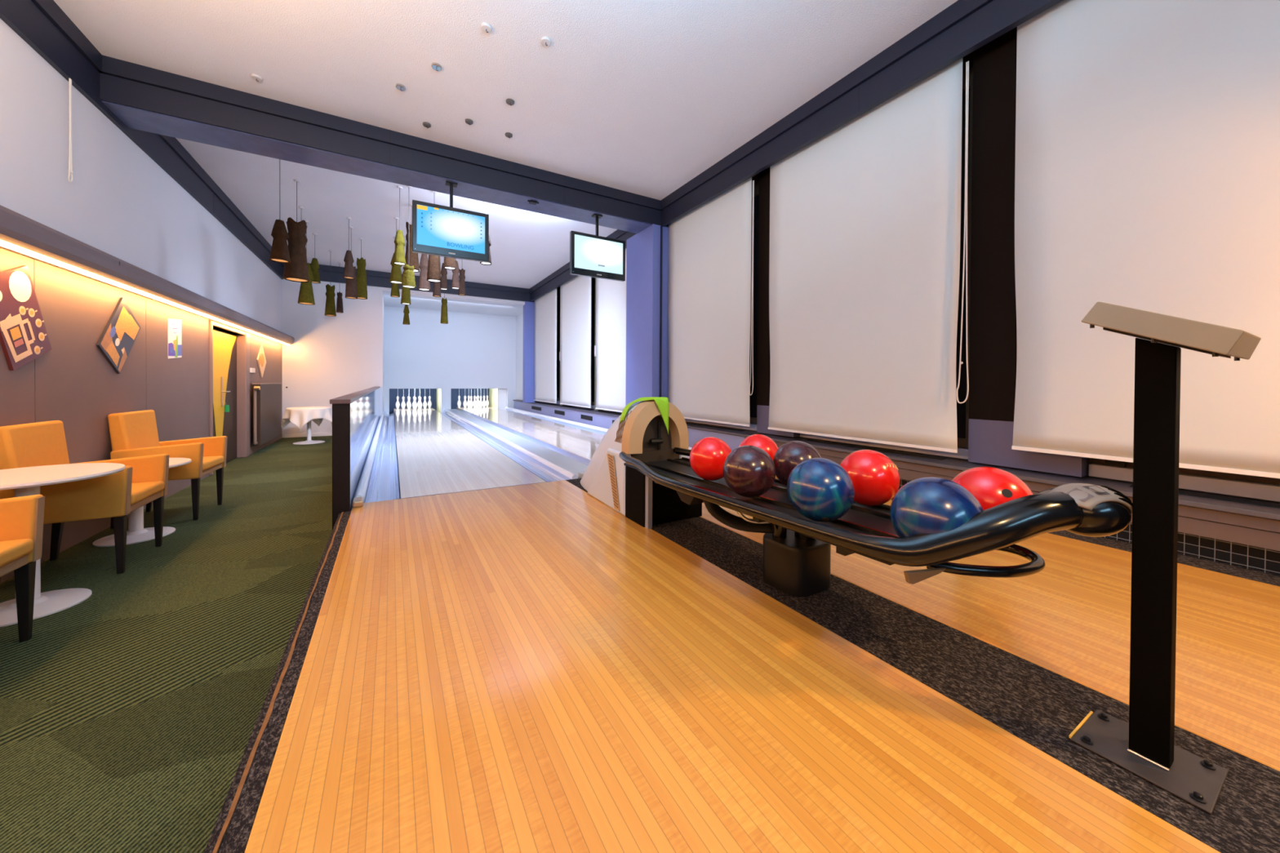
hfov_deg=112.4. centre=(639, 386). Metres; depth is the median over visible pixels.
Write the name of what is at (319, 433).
baseboard
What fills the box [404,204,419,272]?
pendant lamp
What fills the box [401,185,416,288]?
pendant lamp
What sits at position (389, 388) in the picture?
wall
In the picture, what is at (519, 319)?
wall
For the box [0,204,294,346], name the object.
cove
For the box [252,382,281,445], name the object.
radiator
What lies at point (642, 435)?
bowling ball return
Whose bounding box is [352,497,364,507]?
block
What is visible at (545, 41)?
ceiling disc
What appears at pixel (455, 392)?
curtain
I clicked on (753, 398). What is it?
window
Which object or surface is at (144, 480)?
armchair
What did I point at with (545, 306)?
roller blind
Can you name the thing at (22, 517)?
armchair
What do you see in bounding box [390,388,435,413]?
curtain
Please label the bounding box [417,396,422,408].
pin
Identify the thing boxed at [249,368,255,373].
light switch
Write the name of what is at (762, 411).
wall
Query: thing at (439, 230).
screen
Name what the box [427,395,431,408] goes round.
pin
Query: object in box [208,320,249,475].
door
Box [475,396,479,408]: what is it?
pin
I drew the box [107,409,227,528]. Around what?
armchair
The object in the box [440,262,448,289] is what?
pendant lamp
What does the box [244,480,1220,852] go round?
bowling approach
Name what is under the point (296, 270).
pendant lamp
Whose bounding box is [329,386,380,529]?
wall
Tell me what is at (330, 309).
pendant lamp
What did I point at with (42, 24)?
ceiling beam
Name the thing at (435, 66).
ceiling disc
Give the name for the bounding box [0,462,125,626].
round table
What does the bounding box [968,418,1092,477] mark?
wall
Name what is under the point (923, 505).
ball
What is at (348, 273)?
pendant lamp
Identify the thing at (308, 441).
round table
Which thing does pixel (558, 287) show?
window
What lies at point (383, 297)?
wall
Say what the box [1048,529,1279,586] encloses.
floor
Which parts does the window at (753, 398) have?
sill, pane, frame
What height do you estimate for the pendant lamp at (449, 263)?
1.061 m
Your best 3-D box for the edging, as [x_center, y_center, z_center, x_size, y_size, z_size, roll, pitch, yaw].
[-0.205,0.871,-0.201,0.015,0.008,7.040,0,1,-30]
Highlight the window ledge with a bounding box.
[512,399,1279,573]
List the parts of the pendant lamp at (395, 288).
lamp shade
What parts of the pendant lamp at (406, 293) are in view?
lamp shade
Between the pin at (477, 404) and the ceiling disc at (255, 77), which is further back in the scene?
the pin at (477, 404)
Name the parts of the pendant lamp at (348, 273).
lamp shade, cord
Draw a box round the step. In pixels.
[204,513,341,852]
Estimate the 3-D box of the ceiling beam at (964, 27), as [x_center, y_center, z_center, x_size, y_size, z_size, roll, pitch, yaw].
[0.892,-2.498,5.399,0.245,0.360,15.700,0,1,-30]
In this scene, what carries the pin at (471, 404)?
on the lane at (583, 443)
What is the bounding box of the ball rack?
[618,447,1132,597]
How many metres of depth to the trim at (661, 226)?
6.19 m
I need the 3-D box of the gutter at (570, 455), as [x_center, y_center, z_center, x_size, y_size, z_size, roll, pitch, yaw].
[-2.950,0.835,8.750,0.172,0.128,10.820,0,1,-30]
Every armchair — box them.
[0,420,168,581]
[0,494,44,642]
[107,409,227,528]
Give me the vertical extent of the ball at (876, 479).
0.216 m
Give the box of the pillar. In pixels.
[625,223,668,406]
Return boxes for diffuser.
[271,258,288,262]
[286,278,306,281]
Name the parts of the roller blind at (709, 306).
pull cord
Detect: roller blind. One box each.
[533,288,556,403]
[560,275,591,408]
[595,248,626,412]
[667,177,754,426]
[768,57,968,453]
[1011,0,1279,478]
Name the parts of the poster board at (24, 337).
mug handle, mug handle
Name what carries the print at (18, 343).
on the poster board at (24, 337)
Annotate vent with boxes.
[607,453,619,511]
[614,410,631,443]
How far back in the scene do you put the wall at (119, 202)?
3.55 m
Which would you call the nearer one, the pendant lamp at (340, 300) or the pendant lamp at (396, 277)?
the pendant lamp at (396, 277)
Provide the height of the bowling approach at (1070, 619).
0.120 m
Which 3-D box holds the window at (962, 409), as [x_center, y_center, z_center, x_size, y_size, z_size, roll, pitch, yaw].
[2.112,-1.012,3.836,0.100,3.090,1.560,0,1,-30]
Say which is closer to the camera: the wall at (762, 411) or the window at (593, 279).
the wall at (762, 411)
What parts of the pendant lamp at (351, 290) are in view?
lamp shade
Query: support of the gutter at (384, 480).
on the floor at (389, 413)
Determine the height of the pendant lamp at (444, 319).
1.440 m
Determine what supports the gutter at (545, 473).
on the floor at (389, 413)
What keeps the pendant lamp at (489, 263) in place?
hanging from the ceiling at (640, 97)
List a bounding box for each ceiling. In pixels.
[53,0,957,288]
[382,291,523,316]
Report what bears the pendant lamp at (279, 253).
hanging from the ceiling at (640, 97)
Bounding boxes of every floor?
[0,435,332,852]
[218,511,351,852]
[389,413,399,497]
[565,478,1279,852]
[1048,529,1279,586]
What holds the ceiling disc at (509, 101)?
attached to the ceiling at (640, 97)
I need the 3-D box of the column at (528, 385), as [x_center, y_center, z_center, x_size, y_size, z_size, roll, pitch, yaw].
[-3.157,-0.984,12.237,0.310,2.860,0.240,0,1,-30]
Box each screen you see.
[412,181,488,262]
[569,213,625,281]
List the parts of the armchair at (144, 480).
backrest, leg, armrest, leg, armrest, arm, seat, leg, arm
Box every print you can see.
[9,326,22,340]
[13,338,23,347]
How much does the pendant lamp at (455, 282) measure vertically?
1.041 m
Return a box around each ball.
[689,436,731,480]
[723,445,775,497]
[738,434,777,460]
[773,440,821,485]
[786,457,854,522]
[840,449,900,506]
[889,476,983,560]
[951,466,1033,510]
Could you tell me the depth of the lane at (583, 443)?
7.68 m
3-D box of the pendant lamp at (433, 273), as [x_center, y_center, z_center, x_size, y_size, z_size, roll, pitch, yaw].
[-2.848,-2.085,5.932,0.184,1.240,0.185,0,1,-30]
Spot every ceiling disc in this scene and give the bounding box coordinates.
[250,73,262,81]
[395,83,405,91]
[422,121,431,128]
[431,62,441,71]
[465,118,473,124]
[480,22,491,32]
[505,132,512,138]
[506,98,514,105]
[541,36,551,45]
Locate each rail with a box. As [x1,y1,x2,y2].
[353,409,384,502]
[444,408,577,479]
[505,406,692,449]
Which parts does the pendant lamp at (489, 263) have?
lamp shade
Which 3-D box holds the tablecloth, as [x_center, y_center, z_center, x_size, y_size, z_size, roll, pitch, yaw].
[-6.721,0.635,8.707,0.840,0.429,0.845,1,1,28]
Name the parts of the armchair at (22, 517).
seat, armrest, leg, arm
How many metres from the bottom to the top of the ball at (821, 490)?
0.216 m
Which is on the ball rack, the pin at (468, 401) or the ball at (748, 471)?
the ball at (748, 471)
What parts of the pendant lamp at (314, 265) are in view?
lamp shade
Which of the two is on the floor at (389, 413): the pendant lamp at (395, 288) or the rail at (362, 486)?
the rail at (362, 486)
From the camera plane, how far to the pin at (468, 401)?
14.66 m
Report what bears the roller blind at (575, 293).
attached to the window at (593, 279)
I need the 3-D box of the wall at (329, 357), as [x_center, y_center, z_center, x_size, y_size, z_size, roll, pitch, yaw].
[-5.434,-0.821,10.971,6.200,3.890,0.250,0,1,-30]
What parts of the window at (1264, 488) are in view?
frame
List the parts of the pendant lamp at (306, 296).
lamp shade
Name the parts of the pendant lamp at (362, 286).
lamp shade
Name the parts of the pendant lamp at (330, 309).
lamp shade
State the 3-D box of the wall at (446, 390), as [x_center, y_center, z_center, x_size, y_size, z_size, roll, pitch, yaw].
[-6.562,0.343,14.227,0.285,1.090,2.210,0,1,-30]
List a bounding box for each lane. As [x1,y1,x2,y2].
[393,407,547,499]
[456,406,689,460]
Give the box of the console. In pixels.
[1068,302,1261,814]
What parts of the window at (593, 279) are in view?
sill, pane, window mullion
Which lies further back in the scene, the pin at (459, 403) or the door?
the pin at (459, 403)
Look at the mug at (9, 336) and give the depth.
2.68 m
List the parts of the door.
handle plate, panel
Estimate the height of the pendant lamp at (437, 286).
1.081 m
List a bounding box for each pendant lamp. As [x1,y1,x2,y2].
[269,159,290,263]
[283,178,309,282]
[297,220,315,305]
[298,206,304,220]
[310,233,320,283]
[324,250,336,316]
[336,262,343,312]
[342,217,355,279]
[345,226,357,298]
[355,238,367,299]
[389,217,402,284]
[390,236,399,297]
[392,186,405,265]
[400,235,410,304]
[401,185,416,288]
[402,304,409,324]
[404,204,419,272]
[417,253,431,291]
[426,191,441,282]
[432,282,440,297]
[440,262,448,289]
[440,289,448,324]
[443,257,456,270]
[451,258,460,289]
[457,268,466,295]
[480,202,491,265]
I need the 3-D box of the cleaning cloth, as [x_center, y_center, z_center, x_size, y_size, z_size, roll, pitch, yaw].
[0.027,0.194,2.932,0.345,0.253,0.119,1,1,18]
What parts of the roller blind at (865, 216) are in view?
pull cord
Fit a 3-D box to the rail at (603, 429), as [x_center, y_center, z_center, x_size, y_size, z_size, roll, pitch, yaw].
[-1.970,0.799,9.982,0.055,0.170,11.970,0,1,-30]
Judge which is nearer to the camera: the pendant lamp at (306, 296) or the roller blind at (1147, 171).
the roller blind at (1147, 171)
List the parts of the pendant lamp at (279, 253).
cord, lamp shade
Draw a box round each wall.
[0,18,282,583]
[281,278,534,437]
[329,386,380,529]
[382,297,384,412]
[383,306,515,414]
[389,388,481,413]
[435,380,451,413]
[488,388,497,408]
[497,388,506,409]
[515,313,538,401]
[756,167,770,405]
[756,404,799,437]
[968,26,1017,422]
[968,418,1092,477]
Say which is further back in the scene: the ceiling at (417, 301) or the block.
the ceiling at (417, 301)
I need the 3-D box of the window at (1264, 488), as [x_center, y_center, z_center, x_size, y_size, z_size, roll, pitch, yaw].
[3.188,-0.988,1.980,0.100,3.090,1.550,0,1,-30]
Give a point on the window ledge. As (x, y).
(1244, 531)
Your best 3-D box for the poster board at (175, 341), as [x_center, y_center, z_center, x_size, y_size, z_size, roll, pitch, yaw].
[-5.146,-0.534,4.743,0.005,0.460,0.340,0,1,-30]
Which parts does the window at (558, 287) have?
frame, pane, window mullion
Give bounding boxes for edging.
[212,511,343,852]
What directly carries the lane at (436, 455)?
on the floor at (389, 413)
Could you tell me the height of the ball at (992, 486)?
0.216 m
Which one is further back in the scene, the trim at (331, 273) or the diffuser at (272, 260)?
the trim at (331, 273)
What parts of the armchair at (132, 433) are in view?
leg, backrest, leg, armrest, armrest, leg, arm, seat, leg, arm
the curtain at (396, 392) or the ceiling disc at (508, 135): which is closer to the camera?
the ceiling disc at (508, 135)
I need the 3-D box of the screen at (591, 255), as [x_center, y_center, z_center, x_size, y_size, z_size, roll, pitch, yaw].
[-0.576,-1.903,5.822,0.800,0.856,0.128,0,1,-30]
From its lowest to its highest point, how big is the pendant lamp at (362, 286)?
1.100 m
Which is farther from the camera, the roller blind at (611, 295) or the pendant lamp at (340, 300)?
the pendant lamp at (340, 300)
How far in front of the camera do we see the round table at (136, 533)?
3.40 m
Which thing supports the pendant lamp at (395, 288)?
hanging from the ceiling at (640, 97)
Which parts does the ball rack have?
panel, post, rail, rail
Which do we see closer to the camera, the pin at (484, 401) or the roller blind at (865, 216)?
the roller blind at (865, 216)
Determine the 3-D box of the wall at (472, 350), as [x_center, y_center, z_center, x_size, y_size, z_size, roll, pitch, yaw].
[-5.823,-0.726,13.446,3.790,3.230,0.120,0,1,-30]
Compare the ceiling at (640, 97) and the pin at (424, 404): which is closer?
the ceiling at (640, 97)
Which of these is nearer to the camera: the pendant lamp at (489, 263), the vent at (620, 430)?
the vent at (620, 430)
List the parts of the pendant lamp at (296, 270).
lamp shade, cord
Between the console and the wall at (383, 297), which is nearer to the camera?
the console
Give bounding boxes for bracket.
[527,200,538,204]
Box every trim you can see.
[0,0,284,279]
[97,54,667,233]
[283,262,533,302]
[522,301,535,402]
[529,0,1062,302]
[659,225,662,396]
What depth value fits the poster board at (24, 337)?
2.74 m
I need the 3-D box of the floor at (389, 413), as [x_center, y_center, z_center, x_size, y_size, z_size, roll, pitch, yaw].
[-3.632,1.055,9.814,4.040,0.200,13.400,0,1,-30]
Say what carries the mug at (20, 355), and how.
on the poster board at (24, 337)
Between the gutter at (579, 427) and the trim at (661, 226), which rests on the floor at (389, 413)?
the gutter at (579, 427)
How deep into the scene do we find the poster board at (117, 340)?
3.75 m
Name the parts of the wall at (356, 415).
panel, panel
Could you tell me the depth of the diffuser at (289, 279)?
5.65 m
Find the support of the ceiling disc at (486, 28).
attached to the ceiling at (640, 97)
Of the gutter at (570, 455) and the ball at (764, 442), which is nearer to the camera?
the ball at (764, 442)
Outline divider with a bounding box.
[446,408,587,478]
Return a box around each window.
[542,286,567,405]
[567,277,604,410]
[684,173,759,431]
[800,51,973,459]
[1088,457,1279,502]
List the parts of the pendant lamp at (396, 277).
lamp shade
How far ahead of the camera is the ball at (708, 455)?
2.06 m
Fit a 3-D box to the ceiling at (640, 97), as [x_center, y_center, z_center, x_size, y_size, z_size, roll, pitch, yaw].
[-1.621,-2.731,3.997,6.600,0.100,15.800,0,1,-30]
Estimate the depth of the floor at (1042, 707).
1.22 m
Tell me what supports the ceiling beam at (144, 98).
attached to the wall at (119, 202)
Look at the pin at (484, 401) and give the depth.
14.67 m
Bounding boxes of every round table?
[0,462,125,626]
[92,457,191,546]
[293,420,324,444]
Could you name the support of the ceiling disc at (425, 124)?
attached to the ceiling at (640, 97)
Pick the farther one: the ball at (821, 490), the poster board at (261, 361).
the poster board at (261, 361)
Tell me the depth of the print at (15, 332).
2.71 m
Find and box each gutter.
[364,412,399,502]
[436,409,571,481]
[462,409,590,465]
[504,408,689,457]
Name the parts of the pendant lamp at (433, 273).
lamp shade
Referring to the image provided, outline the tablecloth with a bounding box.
[281,406,332,430]
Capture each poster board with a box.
[0,265,51,370]
[96,297,141,373]
[167,318,182,358]
[256,344,266,377]
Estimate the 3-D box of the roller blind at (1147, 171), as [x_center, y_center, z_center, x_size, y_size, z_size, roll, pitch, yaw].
[2.930,-1.020,1.946,0.044,2.874,1.950,0,1,-30]
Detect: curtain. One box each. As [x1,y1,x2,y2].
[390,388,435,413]
[450,388,488,408]
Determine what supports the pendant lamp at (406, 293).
hanging from the ceiling at (640, 97)
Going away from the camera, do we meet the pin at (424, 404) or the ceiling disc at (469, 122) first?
the ceiling disc at (469, 122)
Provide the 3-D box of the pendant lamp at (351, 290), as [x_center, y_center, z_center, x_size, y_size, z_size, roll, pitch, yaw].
[-4.942,-2.125,7.340,0.185,1.210,0.186,0,1,-30]
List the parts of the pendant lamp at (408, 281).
lamp shade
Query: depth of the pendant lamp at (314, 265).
7.64 m
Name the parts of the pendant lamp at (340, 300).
lamp shade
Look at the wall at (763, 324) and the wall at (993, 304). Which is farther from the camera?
the wall at (763, 324)
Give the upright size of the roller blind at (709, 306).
2.944 m
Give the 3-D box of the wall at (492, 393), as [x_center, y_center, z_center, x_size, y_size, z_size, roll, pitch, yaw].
[-5.198,0.344,15.041,0.013,1.090,1.970,0,1,-30]
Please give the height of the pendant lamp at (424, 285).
1.201 m
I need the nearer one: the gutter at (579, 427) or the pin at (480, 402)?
the gutter at (579, 427)
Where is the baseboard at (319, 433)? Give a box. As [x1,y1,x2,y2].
[284,432,332,437]
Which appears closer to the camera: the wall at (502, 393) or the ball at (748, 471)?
the ball at (748, 471)
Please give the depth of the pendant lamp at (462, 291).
8.32 m
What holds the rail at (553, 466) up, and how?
on the floor at (389, 413)
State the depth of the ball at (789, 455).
1.90 m
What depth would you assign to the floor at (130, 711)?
1.88 m
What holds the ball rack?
on the floor at (1042, 707)
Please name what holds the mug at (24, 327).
on the poster board at (24, 337)
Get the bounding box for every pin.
[395,396,399,408]
[400,396,405,408]
[407,396,411,409]
[413,388,417,409]
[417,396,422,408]
[422,396,426,408]
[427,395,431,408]
[457,388,461,407]
[462,395,466,407]
[466,395,470,407]
[469,395,473,408]
[472,388,475,407]
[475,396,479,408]
[479,395,482,408]
[482,395,485,407]
[485,395,488,406]
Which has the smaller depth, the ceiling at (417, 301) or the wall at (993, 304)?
the wall at (993, 304)
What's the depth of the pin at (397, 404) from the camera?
13.60 m
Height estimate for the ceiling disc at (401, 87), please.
0.040 m
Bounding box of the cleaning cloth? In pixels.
[619,396,668,434]
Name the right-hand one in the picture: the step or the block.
the block
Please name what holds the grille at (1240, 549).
attached to the window ledge
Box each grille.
[827,455,1279,573]
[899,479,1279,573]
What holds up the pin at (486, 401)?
on the lane at (583, 443)
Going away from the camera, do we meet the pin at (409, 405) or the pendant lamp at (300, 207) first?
the pendant lamp at (300, 207)
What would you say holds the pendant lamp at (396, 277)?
hanging from the ceiling at (640, 97)
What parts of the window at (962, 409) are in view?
sill, pane, frame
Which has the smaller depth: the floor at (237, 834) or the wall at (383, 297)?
the floor at (237, 834)
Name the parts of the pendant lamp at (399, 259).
lamp shade, cord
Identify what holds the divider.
on the floor at (1042, 707)
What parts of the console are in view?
floor plate, post, mounting plate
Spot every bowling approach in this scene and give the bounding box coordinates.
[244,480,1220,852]
[700,475,1279,771]

